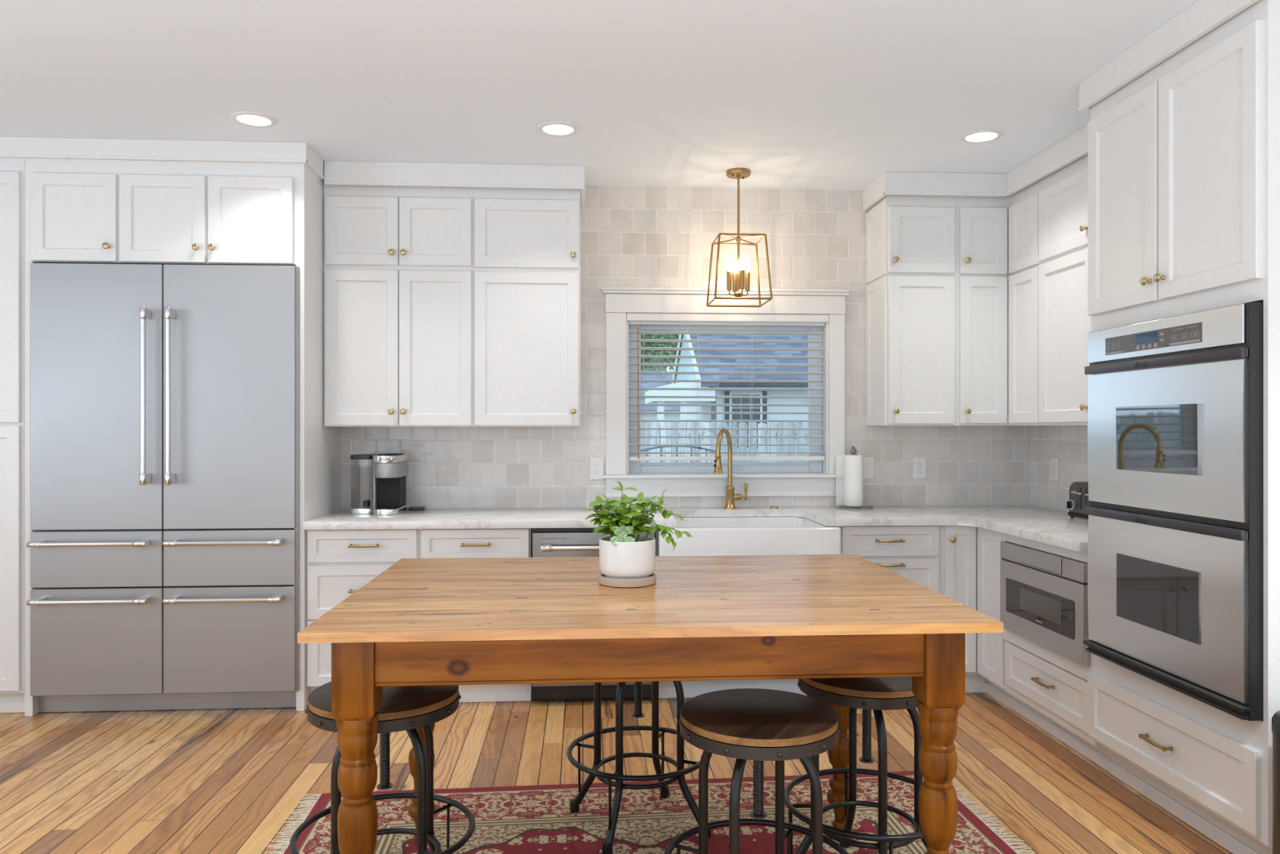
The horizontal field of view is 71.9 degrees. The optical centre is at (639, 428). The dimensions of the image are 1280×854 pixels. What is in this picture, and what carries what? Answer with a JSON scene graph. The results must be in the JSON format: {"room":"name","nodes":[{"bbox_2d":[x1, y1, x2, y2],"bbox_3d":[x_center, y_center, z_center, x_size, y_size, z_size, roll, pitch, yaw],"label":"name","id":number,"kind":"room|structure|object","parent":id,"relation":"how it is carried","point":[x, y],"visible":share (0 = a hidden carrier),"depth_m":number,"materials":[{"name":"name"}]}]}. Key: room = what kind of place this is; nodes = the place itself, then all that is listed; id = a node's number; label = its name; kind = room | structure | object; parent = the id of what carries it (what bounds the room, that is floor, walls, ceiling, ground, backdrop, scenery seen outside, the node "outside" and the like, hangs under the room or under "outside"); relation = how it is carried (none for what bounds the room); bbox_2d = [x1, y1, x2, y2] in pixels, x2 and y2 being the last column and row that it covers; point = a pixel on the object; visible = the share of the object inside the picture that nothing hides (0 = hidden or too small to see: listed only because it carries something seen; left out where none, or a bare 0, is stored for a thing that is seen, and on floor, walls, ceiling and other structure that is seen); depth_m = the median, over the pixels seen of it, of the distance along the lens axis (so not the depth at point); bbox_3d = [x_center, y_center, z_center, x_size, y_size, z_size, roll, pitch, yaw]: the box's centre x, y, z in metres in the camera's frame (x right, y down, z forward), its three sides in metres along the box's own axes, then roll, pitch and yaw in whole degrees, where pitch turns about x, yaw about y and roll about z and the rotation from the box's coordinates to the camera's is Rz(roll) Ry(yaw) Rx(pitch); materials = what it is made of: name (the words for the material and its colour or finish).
{"room":"kitchen","nodes":[
{"label":"kitchen","id":0,"kind":"room"},
{"bbox_2d":[0,0,1198,190],"bbox_3d":[-0.923,-1.423,1.168,7.110,0.100,7.850,0,0,-4],"label":"ceiling","id":1,"kind":"structure","parent":0,"point":[827,95],"depth_m":3.42,"materials":[{"name":"paint"}]},
{"bbox_2d":[231,111,276,127],"bbox_3d":[-1.712,-1.369,3.915,0.186,0.009,0.186,0,0,-4],"label":"recessed light","id":2,"kind":"object","parent":1,"relation":"in","point":[255,119],"visible":1,"depth_m":3.91,"materials":[{"name":"white plastic"}]},
{"bbox_2d":[537,121,578,136],"bbox_3d":[-0.374,-1.369,4.039,0.186,0.009,0.186,0,0,-4],"label":"recessed light","id":3,"kind":"object","parent":1,"relation":"in","point":[549,128],"visible":1,"depth_m":4.03,"materials":[{"name":"white plastic"}]},
{"bbox_2d":[706,168,772,306],"bbox_3d":[0.526,-1.020,4.716,0.305,0.704,0.305,0,0,-4],"label":"pendant lantern","id":4,"kind":"object","parent":1,"relation":"hanging from","point":[735,282],"visible":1,"depth_m":4.71,"materials":[{"name":"gold metal"}]},
{"bbox_2d":[726,269,750,297],"bbox_3d":[0.526,-0.807,4.716,0.135,0.234,0.135,0,0,-4],"label":"candle","id":5,"kind":"object","parent":4,"relation":"on","point":[735,282],"depth_m":4.71,"materials":[{"name":"gold metal"}]},
{"bbox_2d":[960,128,1002,143],"bbox_3d":[1.600,-1.369,4.141,0.186,0.009,0.186,0,0,-4],"label":"recessed light","id":6,"kind":"object","parent":1,"relation":"in","point":[983,135],"visible":1,"depth_m":4.13,"materials":[{"name":"white plastic"}]},
{"bbox_2d":[0,692,1232,853],"bbox_3d":[-0.923,1.412,1.168,7.110,0.100,7.850,0,0,-4],"label":"floor","id":7,"kind":"structure","parent":0,"point":[201,780],"depth_m":3.51,"materials":[{"name":"brown wood"}]},
{"bbox_2d":[0,157,24,712],"bbox_3d":[-3.338,-0.001,4.446,0.814,2.724,0.690,0,0,-4],"label":"pantry cabinet","id":8,"kind":"object","parent":7,"relation":"on","point":[11,170],"visible":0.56,"depth_m":4.16,"materials":[{"name":"white paint"}]},
{"bbox_2d":[26,262,298,711],"bbox_3d":[-2.275,0.287,4.473,1.232,2.142,0.718,0,0,-4],"label":"refrigerator","id":9,"kind":"object","parent":7,"relation":"on","point":[163,544],"visible":1,"depth_m":4.19,"materials":[{"name":"silver metal"}]},
{"bbox_2d":[24,158,340,715],"bbox_3d":[-2.285,-0.001,4.514,1.293,2.724,0.690,0,0,-4],"label":"tall cabinet","id":10,"kind":"object","parent":7,"relation":"on","point":[77,211],"visible":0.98,"depth_m":4.21,"materials":[{"name":"white paint"}]},
{"bbox_2d":[0,136,324,178],"bbox_3d":[-2.670,-1.325,4.312,2.129,0.095,0.285,0,0,-4],"label":"trim","id":11,"kind":"structure","parent":10,"relation":"attached to","point":[10,147],"depth_m":4.20,"materials":[{"name":"white paint"}]},
{"bbox_2d":[306,528,419,693],"bbox_3d":[-1.369,0.925,4.587,0.542,0.872,0.664,0,0,-4],"label":"base cabinet","id":12,"kind":"object","parent":7,"relation":"on","point":[340,562],"visible":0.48,"depth_m":4.29,"materials":[{"name":"white paint"}]},
{"bbox_2d":[419,528,531,702],"bbox_3d":[-0.828,0.925,4.622,0.541,0.872,0.664,0,0,-4],"label":"base cabinet","id":13,"kind":"object","parent":7,"relation":"on","point":[496,542],"visible":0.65,"depth_m":4.34,"materials":[{"name":"white paint"}]},
{"bbox_2d":[531,528,655,700],"bbox_3d":[-0.245,0.925,4.619,0.610,0.868,0.690,0,0,-4],"label":"dishwasher","id":14,"kind":"object","parent":7,"relation":"on","point":[545,542],"visible":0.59,"depth_m":4.34,"materials":[{"name":"silver metal"}]},
{"bbox_2d":[264,770,1035,853],"bbox_3d":[0.053,1.356,2.599,2.477,0.010,1.660,0,0,-5],"label":"rug","id":15,"kind":"object","parent":7,"relation":"on","point":[521,819],"visible":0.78,"depth_m":3.03,"materials":[{"name":"red fabric"}]},
{"bbox_2d":[288,681,475,853],"bbox_3d":[-0.702,1.036,2.430,0.489,0.634,0.489,0,0,-22],"label":"bar stool","id":16,"kind":"object","parent":15,"relation":"on","point":[402,708],"visible":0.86,"depth_m":2.35,"materials":[{"name":"black metal"}]},
{"bbox_2d":[566,680,711,853],"bbox_3d":[-0.006,1.036,3.030,0.489,0.634,0.489,0,0,-22],"label":"bar stool","id":17,"kind":"object","parent":15,"relation":"on","point":[679,775],"visible":0.59,"depth_m":2.96,"materials":[{"name":"black metal"}]},
{"bbox_2d":[297,554,1003,853],"bbox_3d":[0.008,0.900,2.535,1.589,0.906,1.109,0,0,-4],"label":"table","id":18,"kind":"object","parent":15,"relation":"on","point":[544,620],"visible":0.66,"depth_m":2.12,"materials":[{"name":"brown wood"}]},
{"bbox_2d":[582,480,692,587],"bbox_3d":[-0.015,0.298,2.563,0.279,0.297,0.192,0,0,-28],"label":"potted plant","id":19,"kind":"object","parent":18,"relation":"on","point":[626,559],"visible":1,"depth_m":2.51,"materials":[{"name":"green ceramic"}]},
{"bbox_2d":[599,535,655,578],"bbox_3d":[-0.037,0.377,2.558,0.163,0.118,0.163,0,0,-4],"label":"pot","id":20,"kind":"object","parent":19,"relation":"attached to","point":[620,557],"depth_m":2.49,"materials":[{"name":"white ceramic"}]},
{"bbox_2d":[663,688,848,853],"bbox_3d":[0.302,1.036,2.250,0.488,0.634,0.488,0,0,5],"label":"bar stool","id":21,"kind":"object","parent":15,"relation":"on","point":[758,725],"visible":1,"depth_m":2.19,"materials":[{"name":"brown wood"}]},
{"bbox_2d":[784,676,927,853],"bbox_3d":[0.673,1.036,2.620,0.488,0.634,0.488,0,0,26],"label":"bar stool","id":22,"kind":"object","parent":15,"relation":"on","point":[878,694],"visible":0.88,"depth_m":2.51,"materials":[{"name":"black metal"}]},
{"bbox_2d":[655,525,838,698],"bbox_3d":[0.524,0.925,4.713,0.924,0.872,0.658,0,0,-4],"label":"base cabinet","id":23,"kind":"object","parent":7,"relation":"on","point":[666,688],"visible":0.02,"depth_m":4.48,"materials":[{"name":"white paint"}]},
{"bbox_2d":[670,695,858,735],"bbox_3d":[0.563,1.359,4.181,0.786,0.005,0.580,0,0,-4],"label":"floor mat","id":24,"kind":"object","parent":7,"relation":"on","point":[673,700],"visible":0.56,"depth_m":4.36,"materials":[{"name":"fabric"}]},
{"bbox_2d":[838,525,940,593],"bbox_3d":[1.249,0.925,4.757,0.527,0.872,0.664,0,0,-4],"label":"base cabinet","id":25,"kind":"object","parent":7,"relation":"on","point":[913,553],"visible":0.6,"depth_m":4.47,"materials":[{"name":"white paint"}]},
{"bbox_2d":[940,524,1021,713],"bbox_3d":[1.915,0.925,4.679,0.789,0.872,0.906,0,0,-4],"label":"base cabinet","id":26,"kind":"object","parent":7,"relation":"on","point":[970,555],"visible":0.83,"depth_m":4.48,"materials":[{"name":"white paint"}]},
{"bbox_2d":[302,505,1088,551],"bbox_3d":[0.362,0.468,4.213,3.947,0.040,1.636,0,0,-4],"label":"countertop","id":27,"kind":"structure","parent":26,"relation":"on","point":[1055,527],"depth_m":4.42,"materials":[{"name":"white stone"}]},
{"bbox_2d":[350,453,408,515],"bbox_3d":[-1.391,0.291,4.680,0.258,0.312,0.300,0,0,-4],"label":"coffee maker","id":28,"kind":"object","parent":27,"relation":"on","point":[389,469],"visible":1,"depth_m":4.67,"materials":[{"name":"silver plastic"}]},
{"bbox_2d":[363,499,370,506],"bbox_3d":[-1.458,0.399,4.715,0.040,0.033,0.040,0,0,-4],"label":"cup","id":29,"kind":"object","parent":28,"relation":"on","point":[366,503],"depth_m":4.70,"materials":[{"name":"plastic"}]},
{"bbox_2d":[408,506,425,510],"bbox_3d":[-1.232,0.441,4.873,0.077,0.014,0.085,0,0,-4],"label":"flat tray","id":30,"kind":"object","parent":27,"relation":"on","point":[412,508],"visible":1,"depth_m":4.83,"materials":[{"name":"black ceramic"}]},
{"bbox_2d":[713,427,747,508],"bbox_3d":[0.472,0.222,4.878,0.118,0.453,0.314,0,0,37],"label":"tap","id":31,"kind":"object","parent":27,"relation":"on","point":[731,496],"visible":1,"depth_m":4.94,"materials":[{"name":"gold metal"}]},
{"bbox_2d":[657,516,840,555],"bbox_3d":[0.526,0.621,4.619,0.902,0.262,0.570,0,0,-4],"label":"farmhouse sink","id":32,"kind":"object","parent":27,"relation":"in","point":[721,535],"visible":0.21,"depth_m":4.34,"materials":[{"name":"ceramic"}]},
{"bbox_2d":[835,445,872,509],"bbox_3d":[1.212,0.273,4.981,0.214,0.349,0.169,0,0,-4],"label":"paper towel holder","id":33,"kind":"object","parent":27,"relation":"on","point":[853,451],"visible":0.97,"depth_m":4.98,"materials":[{"name":"grey metal"}]},
{"bbox_2d":[835,454,862,506],"bbox_3d":[1.190,0.293,4.993,0.140,0.287,0.107,0,0,-4],"label":"paper towel roll","id":34,"kind":"object","parent":33,"relation":"on","point":[849,488],"visible":1,"depth_m":4.96,"materials":[{"name":"white paper"}]},
{"bbox_2d":[1066,481,1089,519],"bbox_3d":[2.232,0.355,4.302,0.192,0.184,0.299,0,0,-4],"label":"toaster","id":35,"kind":"object","parent":27,"relation":"on","point":[1078,491],"visible":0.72,"depth_m":4.35,"materials":[{"name":"metal"}]},
{"bbox_2d":[1002,533,1111,772],"bbox_3d":[2.040,0.925,3.867,0.644,0.872,0.729,0,0,-4],"label":"base cabinet","id":36,"kind":"object","parent":7,"relation":"on","point":[1051,687],"visible":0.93,"depth_m":3.80,"materials":[{"name":"white paint"}]},
{"bbox_2d":[1000,541,1089,665],"bbox_3d":[2.019,0.736,3.857,0.591,0.402,0.704,0,0,-4],"label":"drawer microwave","id":37,"kind":"object","parent":36,"relation":"in","point":[1044,595],"visible":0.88,"depth_m":3.77,"materials":[{"name":"silver metal"}]},
{"bbox_2d":[1087,0,1279,853],"bbox_3d":[2.083,-0.001,3.051,0.664,2.724,0.903,0,0,-4],"label":"tall cabinet","id":38,"kind":"object","parent":7,"relation":"on","point":[1184,157],"visible":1,"depth_m":2.85,"materials":[{"name":"white paint"}]},
{"bbox_2d":[1078,0,1258,111],"bbox_3d":[1.927,-1.316,3.054,0.313,0.112,0.930,0,0,-4],"label":"trim","id":39,"kind":"structure","parent":38,"relation":"attached to","point":[1202,16],"depth_m":3.02,"materials":[{"name":"white paint"}]},
{"bbox_2d":[1083,302,1263,720],"bbox_3d":[2.063,0.244,3.025,0.650,1.232,0.829,0,0,-4],"label":"double wall oven","id":40,"kind":"object","parent":38,"relation":"in","point":[1175,512],"visible":1,"depth_m":2.87,"materials":[{"name":"silver metal"}]},
{"bbox_2d":[1271,710,1279,853],"bbox_3d":[1.856,1.067,2.351,0.284,0.589,0.284,0,0,-4],"label":"waste bin","id":41,"kind":"object","parent":7,"relation":"on","point":[1276,717],"visible":1,"depth_m":2.39,"materials":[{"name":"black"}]},
{"bbox_2d":[340,185,1030,517],"bbox_3d":[0.345,-0.005,5.108,4.070,2.735,0.150,0,0,-4],"label":"wall","id":42,"kind":"structure","parent":0,"point":[631,236],"depth_m":5.03,"materials":[{"name":"tile"}]},
{"bbox_2d":[324,184,473,426],"bbox_3d":[-1.265,-0.686,4.737,0.765,1.353,0.378,0,0,-4],"label":"upper cabinet","id":43,"kind":"object","parent":42,"relation":"attached to","point":[398,260],"visible":1,"depth_m":4.58,"materials":[{"name":"white paint"}]},
{"bbox_2d":[473,187,580,426],"bbox_3d":[-0.603,-0.686,4.780,0.560,1.353,0.378,0,0,-4],"label":"upper cabinet","id":44,"kind":"object","parent":42,"relation":"attached to","point":[526,242],"visible":0.99,"depth_m":4.63,"materials":[{"name":"white paint"}]},
{"bbox_2d":[324,160,585,206],"bbox_3d":[-0.964,-1.312,4.756,1.336,0.120,0.380,0,0,-4],"label":"trim","id":45,"kind":"structure","parent":44,"relation":"attached to","point":[335,172],"depth_m":4.57,"materials":[{"name":"white paint"}]},
{"bbox_2d":[589,457,604,479],"bbox_3d":[-0.244,0.226,4.988,0.080,0.127,0.010,0,0,-4],"label":"wall outlet","id":46,"kind":"object","parent":42,"relation":"attached to","point":[596,464],"visible":1,"depth_m":4.99,"materials":[{"name":"white plastic"}]},
{"bbox_2d":[594,469,599,474],"bbox_3d":[-0.243,0.245,4.985,0.033,0.027,0.003,0,0,-4],"label":"socket","id":47,"kind":"object","parent":46,"relation":"attached to","point":[596,471],"depth_m":4.98,"materials":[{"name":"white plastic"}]},
{"bbox_2d":[594,462,599,467],"bbox_3d":[-0.243,0.206,4.985,0.033,0.027,0.003,0,0,-4],"label":"socket","id":48,"kind":"object","parent":46,"relation":"attached to","point":[596,464],"depth_m":4.98,"materials":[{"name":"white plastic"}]},
{"bbox_2d":[600,286,850,497],"bbox_3d":[0.487,-0.203,5.085,1.423,1.181,0.215,0,0,-4],"label":"window","id":49,"kind":"structure","parent":42,"relation":"in","point":[811,477],"depth_m":5.04,"materials":[{"name":"white paint"}]},
{"bbox_2d":[626,312,829,461],"bbox_3d":[0.502,-0.235,5.068,1.164,0.838,0.081,0,0,-4],"label":"window blind","id":50,"kind":"object","parent":49,"relation":"attached to","point":[633,318],"visible":0.96,"depth_m":5.07,"materials":[{"name":"white paint"}]},
{"bbox_2d":[862,457,874,479],"bbox_3d":[1.311,0.227,5.085,0.080,0.127,0.018,0,0,-4],"label":"light switch","id":51,"kind":"object","parent":42,"relation":"attached to","point":[868,462],"visible":0.93,"depth_m":5.09,"materials":[{"name":"white plastic"}]},
{"bbox_2d":[866,195,955,426],"bbox_3d":[1.510,-0.690,4.917,0.392,1.347,0.378,0,0,-4],"label":"upper cabinet","id":52,"kind":"object","parent":42,"relation":"attached to","point":[911,239],"visible":0.99,"depth_m":4.77,"materials":[{"name":"white paint"}]},
{"bbox_2d":[862,124,1088,211],"bbox_3d":[1.676,-1.312,4.317,0.692,0.120,1.598,0,0,-4],"label":"trim","id":53,"kind":"structure","parent":52,"relation":"attached to","point":[1075,146],"depth_m":4.73,"materials":[{"name":"white paint"}]},
{"bbox_2d":[912,456,926,478],"bbox_3d":[1.619,0.227,5.109,0.080,0.127,0.010,0,0,-4],"label":"wall outlet","id":54,"kind":"object","parent":42,"relation":"attached to","point":[919,464],"visible":1,"depth_m":5.11,"materials":[{"name":"white plastic"}]},
{"bbox_2d":[917,468,923,473],"bbox_3d":[1.620,0.246,5.106,0.033,0.027,0.003,0,0,-4],"label":"socket","id":55,"kind":"object","parent":54,"relation":"attached to","point":[919,470],"depth_m":5.11,"materials":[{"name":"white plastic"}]},
{"bbox_2d":[917,462,923,466],"bbox_3d":[1.620,0.207,5.106,0.033,0.027,0.003,0,0,-4],"label":"socket","id":56,"kind":"object","parent":54,"relation":"attached to","point":[919,464],"depth_m":5.11,"materials":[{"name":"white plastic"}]},
{"bbox_2d":[1030,425,1088,511],"bbox_3d":[2.386,-0.005,4.314,0.100,2.735,1.700,0,0,-4],"label":"wall","id":57,"kind":"structure","parent":0,"point":[1068,443],"depth_m":4.87,"materials":[{"name":"tile"}]},
{"bbox_2d":[935,178,1041,426],"bbox_3d":[2.008,-0.690,4.810,0.586,1.347,0.657,0,0,-4],"label":"upper cabinet","id":58,"kind":"object","parent":57,"relation":"attached to","point":[997,237],"visible":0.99,"depth_m":4.78,"materials":[{"name":"white paint"}]},
{"bbox_2d":[1050,457,1058,481],"bbox_3d":[2.292,0.226,4.889,0.010,0.127,0.080,0,0,-4],"label":"wall outlet","id":59,"kind":"object","parent":57,"relation":"attached to","point":[1054,461],"visible":1,"depth_m":4.88,"materials":[{"name":"white plastic"}]},
{"bbox_2d":[1038,153,1090,425],"bbox_3d":[2.186,-0.690,4.003,0.334,1.347,0.974,0,0,-4],"label":"upper cabinet","id":60,"kind":"object","parent":57,"relation":"attached to","point":[1064,319],"visible":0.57,"depth_m":4.26,"materials":[{"name":"white paint"}]},
{"label":"outside","id":61,"kind":"structure","parent":0,"visible":0},
{"bbox_3d":[2.551,1.912,37.895,70.000,0.200,64.700,0,0,-4],"label":"ground","id":62,"kind":"structure","parent":61,"visible":0},
{"bbox_2d":[640,373,679,473],"bbox_3d":[-2.836,-0.113,32.885,9.200,3.850,4.800,0,0,-4],"label":"house","id":63,"kind":"structure","parent":62,"relation":"on","point":[643,376],"depth_m":31.15,"materials":[{"name":"white"}]},
{"bbox_2d":[640,330,679,371],"bbox_3d":[-0.461,-2.212,40.729,4.970,8.069,5.609,0,0,-4],"label":"tree","id":64,"kind":"object","parent":62,"relation":"on","point":[651,368],"visible":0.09,"depth_m":39.35,"materials":[{"name":"green plant"}]},
{"bbox_2d":[640,445,715,462],"bbox_3d":[0.375,0.988,9.043,0.844,1.648,0.022,0,0,-4],"label":"railing","id":65,"kind":"object","parent":62,"relation":"on","point":[658,446],"visible":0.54,"depth_m":9.04,"materials":[{"name":"white wood"}]},
{"bbox_2d":[640,422,808,462],"bbox_3d":[-0.791,0.845,13.051,18.111,1.935,0.170,0,0,-4],"label":"picket fence","id":66,"kind":"object","parent":62,"relation":"on","point":[643,424],"visible":0.06,"depth_m":13.11,"materials":[{"name":"grey wood"}]},
{"bbox_2d":[644,331,808,462],"bbox_3d":[5.551,-0.468,21.399,10.950,4.560,6.010,0,0,-4],"label":"house","id":67,"kind":"structure","parent":62,"relation":"on","point":[786,337],"depth_m":18.68,"materials":[{"name":"white"}]},
{"bbox_2d":[724,391,728,423],"bbox_3d":[1.831,-0.153,18.582,0.090,1.270,0.048,0,0,-4],"label":"shutter","id":68,"kind":"object","parent":67,"relation":"hanging from","point":[726,393],"depth_m":18.56,"materials":[{"name":"grey wood"}]},
{"bbox_2d":[762,391,766,423],"bbox_3d":[2.629,-0.153,18.633,0.090,1.270,0.048,0,0,-4],"label":"shutter","id":69,"kind":"object","parent":67,"relation":"hanging from","point":[764,393],"depth_m":18.61,"materials":[{"name":"grey wood"}]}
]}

